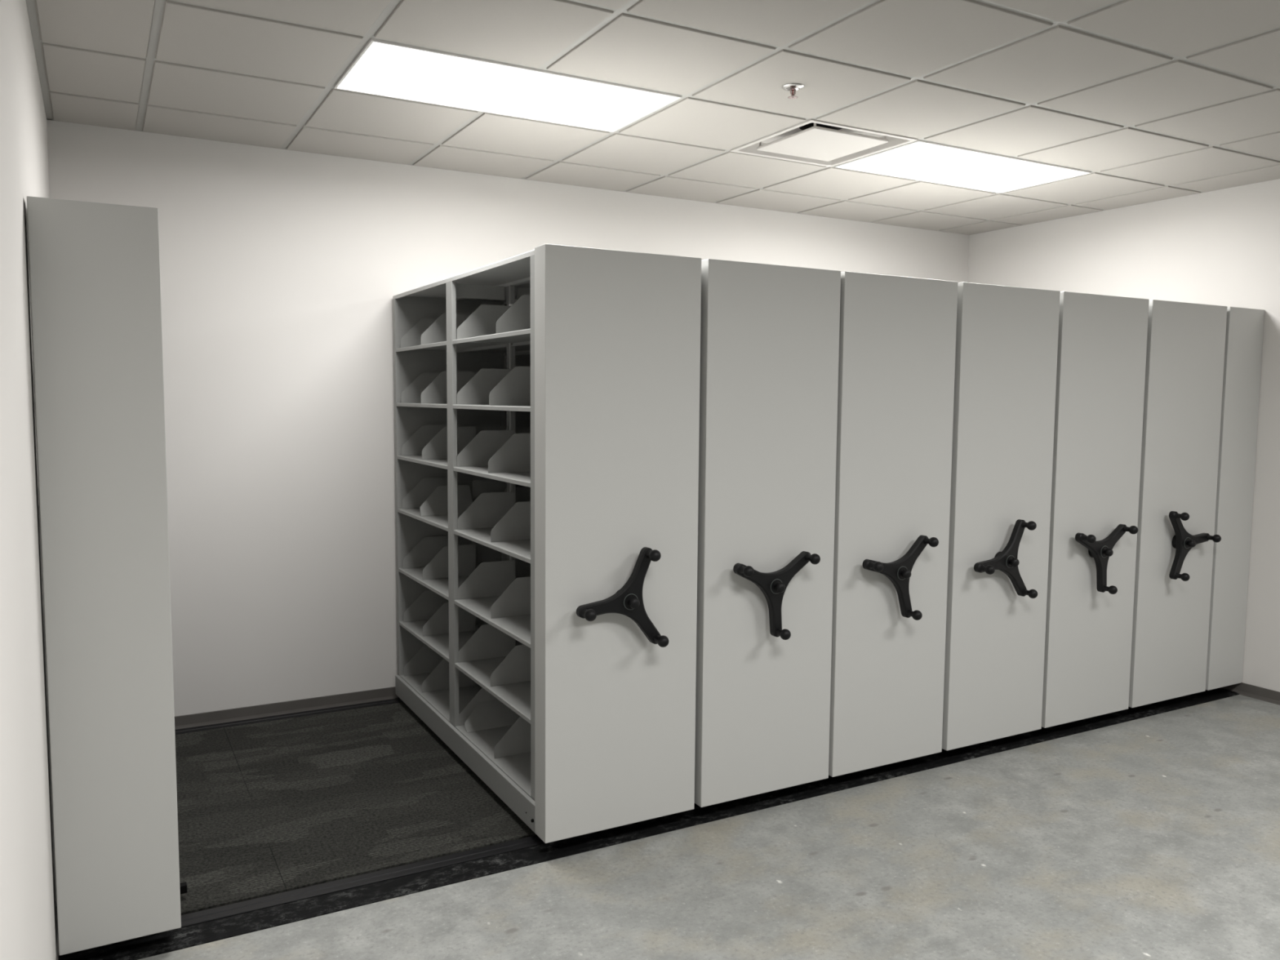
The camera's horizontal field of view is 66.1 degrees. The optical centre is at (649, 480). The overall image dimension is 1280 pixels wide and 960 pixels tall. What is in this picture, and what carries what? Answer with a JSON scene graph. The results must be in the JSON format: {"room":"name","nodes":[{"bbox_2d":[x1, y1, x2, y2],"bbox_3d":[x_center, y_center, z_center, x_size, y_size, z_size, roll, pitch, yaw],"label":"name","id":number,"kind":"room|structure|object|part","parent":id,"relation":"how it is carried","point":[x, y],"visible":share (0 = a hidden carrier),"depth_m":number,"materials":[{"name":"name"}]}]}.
{"room":"file storage room","nodes":[
{"label":"file storage room","id":0,"kind":"room"},
{"bbox_2d":[0,0,58,959],"bbox_3d":[-0.867,0.056,1.159,0.100,2.851,7.260,-2,5,-29],"label":"wall","id":1,"kind":"structure","parent":0,"point":[28,920],"depth_m":2.06,"materials":[{"name":"white paint"}]},
{"bbox_2d":[46,120,968,716],"bbox_3d":[-0.200,-0.321,5.739,5.765,2.851,0.100,-2,5,-29],"label":"wall","id":2,"kind":"structure","parent":0,"point":[282,271],"depth_m":4.84,"materials":[{"name":"white paint"}]},
{"bbox_2d":[174,686,399,729],"bbox_3d":[-0.185,1.070,5.807,5.565,0.066,0.010,-2,5,-29],"label":"baseboard","id":3,"kind":"structure","parent":2,"relation":"attached to","point":[193,720],"depth_m":4.89,"materials":[{"name":"plastic"}]},
{"bbox_2d":[26,0,1279,235],"bbox_3d":[1.751,-1.497,2.179,5.565,0.320,7.813,-2,5,-29],"label":"ceiling","id":4,"kind":"structure","parent":0,"point":[1157,100],"depth_m":3.67,"materials":[{"name":"tile"}]},
{"bbox_2d":[333,38,681,132],"bbox_3d":[-0.535,-1.496,3.776,1.193,0.013,0.584,-2,5,-29],"label":"recessed light","id":5,"kind":"object","parent":4,"relation":"in","point":[382,68],"visible":0.98,"depth_m":3.73,"materials":[{"name":"white plastic"}]},
{"bbox_2d":[782,83,804,98],"bbox_3d":[0.537,-1.452,3.671,0.082,0.044,0.082,-2,5,-29],"label":"sprinkler","id":6,"kind":"object","parent":4,"relation":"attached to","point":[793,86],"visible":1,"depth_m":3.66,"materials":[{"name":"silver metal"}]},
{"bbox_2d":[729,119,918,167],"bbox_3d":[0.795,-1.680,4.510,0.606,0.282,0.606,-2,5,-29],"label":"ceiling vent","id":7,"kind":"object","parent":4,"relation":"in","point":[811,141],"visible":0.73,"depth_m":4.54,"materials":[{"name":"white metal"}]},
{"bbox_3d":[0.794,-1.546,4.521,0.428,0.013,0.428,-2,5,-29],"label":"plate","id":8,"kind":"part","parent":7,"relation":"part of","materials":[{"name":"white metal"}]},
{"bbox_2d":[834,139,1091,193],"bbox_3d":[1.591,-1.577,4.968,1.193,0.013,0.584,-2,5,-29],"label":"recessed light","id":9,"kind":"object","parent":4,"relation":"in","point":[921,160],"visible":0.84,"depth_m":4.93,"materials":[{"name":"white plastic"}]},
{"bbox_2d":[138,694,1279,959],"bbox_3d":[1.589,1.432,2.666,5.765,0.100,7.460,-2,5,-29],"label":"floor","id":10,"kind":"structure","parent":0,"point":[1157,837],"depth_m":3.27,"materials":[{"name":"concrete"}]},
{"bbox_2d":[174,697,403,734],"bbox_3d":[-0.165,1.102,5.760,5.548,0.011,0.094,-2,5,-29],"label":"track rail","id":11,"kind":"object","parent":10,"relation":"on","point":[251,721],"visible":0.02,"depth_m":4.84,"materials":[{"name":"black metal"}]},
{"bbox_2d":[174,702,536,915],"bbox_3d":[0.287,1.173,4.958,5.548,0.011,1.752,-2,5,-29],"label":"carpet","id":12,"kind":"object","parent":10,"relation":"on","point":[270,807],"visible":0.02,"depth_m":3.80,"materials":[{"name":"black carpet"}]},
{"bbox_2d":[26,195,186,955],"bbox_3d":[-1.941,0.220,3.547,0.336,2.080,2.035,-2,5,-29],"label":"shelving unit","id":13,"kind":"object","parent":12,"relation":"on","point":[95,267],"visible":1,"depth_m":2.65,"materials":[{"name":"grey metal"}]},
{"bbox_2d":[392,244,701,843],"bbox_3d":[-0.523,0.172,4.271,0.666,2.080,2.158,-2,5,-29],"label":"shelving unit","id":14,"kind":"object","parent":12,"relation":"on","point":[546,629],"visible":1,"depth_m":3.52,"materials":[{"name":"grey metal"}]},
{"bbox_3d":[-0.959,-0.094,4.717,0.278,0.017,0.836,-2,5,-29],"label":"shelf","id":15,"kind":"part","parent":14,"relation":"part of","materials":[{"name":"grey metal"}]},
{"bbox_3d":[-0.961,0.178,4.740,0.278,0.017,0.836,-2,5,-29],"label":"shelf","id":16,"kind":"part","parent":14,"relation":"part of","materials":[{"name":"grey metal"}]},
{"bbox_3d":[-0.964,0.484,4.765,0.278,0.017,0.836,-2,5,-29],"label":"shelf","id":17,"kind":"part","parent":14,"relation":"part of","materials":[{"name":"grey metal"}]},
{"bbox_3d":[-0.957,-0.360,4.695,0.278,0.017,0.836,-2,5,-29],"label":"shelf","id":18,"kind":"part","parent":14,"relation":"part of","materials":[{"name":"grey metal"}]},
{"bbox_3d":[-0.967,0.762,4.788,0.278,0.017,0.836,-2,5,-29],"label":"shelf","id":19,"kind":"part","parent":14,"relation":"part of","materials":[{"name":"grey metal"}]},
{"bbox_3d":[-0.969,1.045,4.812,0.278,0.017,0.836,-2,5,-29],"label":"shelf","id":20,"kind":"part","parent":14,"relation":"part of","materials":[{"name":"grey metal"}]},
{"bbox_3d":[-0.954,-0.898,4.654,0.278,0.019,0.907,-2,5,-29],"label":"shelf","id":21,"kind":"part","parent":14,"relation":"part of","materials":[{"name":"grey metal"}]},
{"bbox_3d":[-0.954,-0.632,4.672,0.278,0.017,0.836,-2,5,-29],"label":"shelf","id":22,"kind":"part","parent":14,"relation":"part of","materials":[{"name":"grey metal"}]},
{"bbox_3d":[-0.851,1.129,4.294,0.016,0.098,1.875,-2,5,-29],"label":"plate","id":23,"kind":"part","parent":14,"relation":"part of","materials":[{"name":"grey metal"}]},
{"bbox_3d":[-0.715,1.035,4.955,0.302,0.017,0.836,-2,5,-29],"label":"shelf","id":24,"kind":"part","parent":14,"relation":"part of","materials":[{"name":"grey metal"}]},
{"bbox_3d":[-0.505,-0.562,3.875,0.278,0.017,0.874,-2,5,-29],"label":"shelf","id":25,"kind":"part","parent":14,"relation":"part of","materials":[{"name":"grey metal"}]},
{"bbox_3d":[-0.479,-0.823,3.811,0.278,0.019,1.034,-2,5,-29],"label":"shelf","id":26,"kind":"part","parent":14,"relation":"part of","materials":[{"name":"grey metal"}]},
{"bbox_3d":[-0.509,-0.024,3.920,0.278,0.017,0.874,-2,5,-29],"label":"shelf","id":27,"kind":"part","parent":14,"relation":"part of","materials":[{"name":"grey metal"}]},
{"bbox_3d":[-0.507,-0.290,3.897,0.278,0.017,0.874,-2,5,-29],"label":"shelf","id":28,"kind":"part","parent":14,"relation":"part of","materials":[{"name":"grey metal"}]},
{"bbox_3d":[-0.515,0.554,3.968,0.278,0.017,0.874,-2,5,-29],"label":"shelf","id":29,"kind":"part","parent":14,"relation":"part of","materials":[{"name":"grey metal"}]},
{"bbox_3d":[-0.512,0.248,3.942,0.278,0.017,0.874,-2,5,-29],"label":"shelf","id":30,"kind":"part","parent":14,"relation":"part of","materials":[{"name":"grey metal"}]},
{"bbox_3d":[-0.517,0.832,3.991,0.278,0.017,0.874,-2,5,-29],"label":"shelf","id":31,"kind":"part","parent":14,"relation":"part of","materials":[{"name":"grey metal"}]},
{"bbox_3d":[-0.520,1.115,4.015,0.278,0.017,0.874,-2,5,-29],"label":"shelf","id":32,"kind":"part","parent":14,"relation":"part of","materials":[{"name":"grey metal"}]},
{"bbox_3d":[-0.700,-0.907,4.796,0.302,0.019,0.907,-2,5,-29],"label":"shelf","id":33,"kind":"part","parent":14,"relation":"part of","materials":[{"name":"grey metal"}]},
{"bbox_3d":[-0.700,-0.642,4.814,0.302,0.017,0.836,-2,5,-29],"label":"shelf","id":34,"kind":"part","parent":14,"relation":"part of","materials":[{"name":"grey metal"}]},
{"bbox_3d":[-0.713,0.752,4.931,0.302,0.017,0.836,-2,5,-29],"label":"shelf","id":35,"kind":"part","parent":14,"relation":"part of","materials":[{"name":"grey metal"}]},
{"bbox_3d":[-0.225,-0.833,3.953,0.302,0.019,1.034,-2,5,-29],"label":"shelf","id":36,"kind":"part","parent":14,"relation":"part of","materials":[{"name":"grey metal"}]},
{"bbox_3d":[-0.201,0.445,3.274,0.041,0.041,0.068,25,-8,-29],"label":"knob","id":37,"kind":"part","parent":14,"relation":"part of","materials":[{"name":"black plastic"}]},
{"bbox_3d":[-0.107,0.221,3.463,0.600,2.018,0.093,-2,5,-29],"label":"panel","id":38,"kind":"part","parent":14,"relation":"part of","materials":[{"name":"grey metal"}]},
{"bbox_3d":[-0.054,0.374,3.401,0.346,0.305,0.029,25,-8,-29],"label":"handle","id":39,"kind":"part","parent":14,"relation":"part of","materials":[{"name":"black plastic"}]},
{"bbox_3d":[-0.053,0.417,3.367,0.038,0.038,0.040,25,-8,-29],"label":"knob","id":40,"kind":"part","parent":14,"relation":"part of","materials":[{"name":"black plastic"}]},
{"bbox_3d":[0.014,0.255,3.378,0.041,0.041,0.068,25,-8,-29],"label":"knob","id":41,"kind":"part","parent":14,"relation":"part of","materials":[{"name":"black plastic"}]},
{"bbox_3d":[0.042,0.555,3.421,0.041,0.041,0.068,25,-8,-29],"label":"knob","id":42,"kind":"part","parent":14,"relation":"part of","materials":[{"name":"black plastic"}]},
{"bbox_2d":[515,258,840,807],"bbox_3d":[0.025,0.152,4.579,0.666,2.080,2.158,-2,5,-29],"label":"shelving unit","id":43,"kind":"object","parent":12,"relation":"on","point":[770,333],"visible":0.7,"depth_m":3.71,"materials":[{"name":"grey metal"}]},
{"bbox_3d":[-0.406,-0.653,4.979,0.278,0.017,0.836,-2,5,-29],"label":"shelf","id":44,"kind":"part","parent":43,"relation":"part of","materials":[{"name":"grey metal"}]},
{"bbox_3d":[0.355,0.327,3.577,0.041,0.041,0.068,-39,22,-21],"label":"knob","id":45,"kind":"part","parent":43,"relation":"part of","materials":[{"name":"black plastic"}]},
{"bbox_3d":[0.445,0.200,3.773,0.608,2.018,0.093,-2,5,-29],"label":"panel","id":46,"kind":"part","parent":43,"relation":"part of","materials":[{"name":"grey metal"}]},
{"bbox_3d":[0.503,0.368,3.714,0.305,0.346,0.029,-39,22,-21],"label":"handle","id":47,"kind":"part","parent":43,"relation":"part of","materials":[{"name":"black plastic"}]},
{"bbox_3d":[0.487,0.397,3.670,0.038,0.038,0.040,-39,22,-21],"label":"knob","id":48,"kind":"part","parent":43,"relation":"part of","materials":[{"name":"black plastic"}]},
{"bbox_3d":[0.502,0.572,3.682,0.041,0.041,0.068,-39,22,-21],"label":"knob","id":49,"kind":"part","parent":43,"relation":"part of","materials":[{"name":"black plastic"}]},
{"bbox_3d":[0.620,0.294,3.724,0.041,0.041,0.068,-39,22,-21],"label":"knob","id":50,"kind":"part","parent":43,"relation":"part of","materials":[{"name":"black plastic"}]},
{"bbox_2d":[828,271,957,777],"bbox_3d":[0.573,0.131,4.886,0.666,2.080,2.158,-2,5,-29],"label":"shelving unit","id":51,"kind":"object","parent":12,"relation":"on","point":[897,334],"visible":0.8,"depth_m":4.02,"materials":[{"name":"grey metal"}]},
{"bbox_3d":[0.896,0.337,3.883,0.041,0.041,0.068,48,-18,-24],"label":"knob","id":52,"kind":"part","parent":51,"relation":"part of","materials":[{"name":"black plastic"}]},
{"bbox_3d":[1.050,0.342,4.020,0.305,0.346,0.029,-49,25,-17],"label":"handle","id":53,"kind":"part","parent":51,"relation":"part of","materials":[{"name":"black plastic"}]},
{"bbox_3d":[1.039,0.376,3.979,0.038,0.038,0.040,48,-18,-24],"label":"knob","id":54,"kind":"part","parent":51,"relation":"part of","materials":[{"name":"black plastic"}]},
{"bbox_3d":[1.082,0.545,4.007,0.041,0.041,0.068,48,-18,-24],"label":"knob","id":55,"kind":"part","parent":51,"relation":"part of","materials":[{"name":"black plastic"}]},
{"bbox_3d":[1.154,0.249,4.021,0.041,0.041,0.068,48,-18,-24],"label":"knob","id":56,"kind":"part","parent":51,"relation":"part of","materials":[{"name":"black plastic"}]},
{"bbox_2d":[942,282,1060,751],"bbox_3d":[1.130,0.110,5.198,0.666,2.080,2.158,-2,5,-29],"label":"shelving unit","id":57,"kind":"object","parent":12,"relation":"on","point":[1006,337],"visible":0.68,"depth_m":4.33,"materials":[{"name":"grey metal"}]},
{"bbox_3d":[1.444,0.377,4.196,0.041,0.041,0.068,26,-9,-29],"label":"knob","id":58,"kind":"part","parent":57,"relation":"part of","materials":[{"name":"black plastic"}]},
{"bbox_3d":[1.592,0.312,4.323,0.346,0.305,0.029,26,-9,-29],"label":"handle","id":59,"kind":"part","parent":57,"relation":"part of","materials":[{"name":"black plastic"}]},
{"bbox_3d":[1.592,0.355,4.289,0.038,0.038,0.040,26,-9,-29],"label":"knob","id":60,"kind":"part","parent":57,"relation":"part of","materials":[{"name":"black plastic"}]},
{"bbox_3d":[1.663,0.195,4.303,0.041,0.041,0.068,26,-9,-29],"label":"knob","id":61,"kind":"part","parent":57,"relation":"part of","materials":[{"name":"black plastic"}]},
{"bbox_3d":[1.684,0.496,4.341,0.041,0.041,0.068,26,-9,-29],"label":"knob","id":62,"kind":"part","parent":57,"relation":"part of","materials":[{"name":"black plastic"}]},
{"bbox_2d":[1041,291,1149,728],"bbox_3d":[1.683,0.089,5.508,0.666,2.080,2.158,-2,5,-29],"label":"shelving unit","id":63,"kind":"object","parent":12,"relation":"on","point":[1102,339],"visible":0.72,"depth_m":4.64,"materials":[{"name":"grey metal"}]},
{"bbox_3d":[2.015,0.265,4.508,0.041,0.041,0.068,-39,22,-21],"label":"knob","id":64,"kind":"part","parent":63,"relation":"part of","materials":[{"name":"black plastic"}]},
{"bbox_3d":[2.164,0.305,4.645,0.305,0.346,0.029,-39,22,-21],"label":"handle","id":65,"kind":"part","parent":63,"relation":"part of","materials":[{"name":"black plastic"}]},
{"bbox_3d":[2.148,0.334,4.601,0.038,0.038,0.040,-39,22,-21],"label":"knob","id":66,"kind":"part","parent":63,"relation":"part of","materials":[{"name":"black plastic"}]},
{"bbox_3d":[2.164,0.509,4.613,0.041,0.041,0.068,-39,22,-21],"label":"knob","id":67,"kind":"part","parent":63,"relation":"part of","materials":[{"name":"black plastic"}]},
{"bbox_3d":[2.280,0.231,4.654,0.041,0.041,0.068,-39,22,-21],"label":"knob","id":68,"kind":"part","parent":63,"relation":"part of","materials":[{"name":"black plastic"}]},
{"bbox_2d":[1128,299,1226,707],"bbox_3d":[2.246,0.067,5.824,0.666,2.080,2.158,-2,5,-29],"label":"shelving unit","id":69,"kind":"object","parent":12,"relation":"on","point":[1176,538],"visible":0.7,"depth_m":4.95,"materials":[{"name":"grey metal"}]},
{"bbox_3d":[2.627,0.174,4.845,0.041,0.041,0.068,-9,9,-29],"label":"knob","id":70,"kind":"part","parent":69,"relation":"part of","materials":[{"name":"black plastic"}]},
{"bbox_3d":[2.651,0.476,4.885,0.041,0.041,0.068,-9,9,-29],"label":"knob","id":71,"kind":"part","parent":69,"relation":"part of","materials":[{"name":"black plastic"}]},
{"bbox_3d":[2.732,0.304,4.965,0.305,0.346,0.029,-9,9,-29],"label":"handle","id":72,"kind":"part","parent":69,"relation":"part of","materials":[{"name":"black plastic"}]},
{"bbox_3d":[2.710,0.313,4.916,0.038,0.038,0.040,-9,9,-29],"label":"knob","id":73,"kind":"part","parent":69,"relation":"part of","materials":[{"name":"black plastic"}]},
{"bbox_3d":[2.868,0.291,4.991,0.041,0.041,0.068,-9,9,-29],"label":"knob","id":74,"kind":"part","parent":69,"relation":"part of","materials":[{"name":"black plastic"}]},
{"bbox_2d":[1205,306,1264,690],"bbox_3d":[2.619,0.047,6.103,0.314,2.080,2.035,-2,5,-29],"label":"shelving unit","id":75,"kind":"object","parent":12,"relation":"on","point":[1244,326],"visible":0.14,"depth_m":5.21,"materials":[{"name":"grey metal"}]},
{"bbox_2d":[58,688,1239,959],"bbox_3d":[0.765,1.248,4.111,5.548,0.012,0.197,-2,5,-29],"label":"floor track","id":76,"kind":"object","parent":10,"relation":"on","point":[224,922],"depth_m":3.36,"materials":[{"name":"black metal"}]},
{"bbox_2d":[967,178,1279,692],"bbox_3d":[4.072,-0.132,3.927,0.100,2.851,7.260,-2,5,-29],"label":"wall","id":77,"kind":"structure","parent":0,"point":[1221,247],"depth_m":5.48,"materials":[{"name":"white paint"}]},
{"bbox_2d":[1219,682,1279,705],"bbox_3d":[4.013,1.258,4.010,0.014,0.066,7.248,-2,5,-29],"label":"baseboard","id":78,"kind":"structure","parent":77,"relation":"attached to","point":[1243,689],"depth_m":5.31,"materials":[{"name":"plastic"}]}
]}

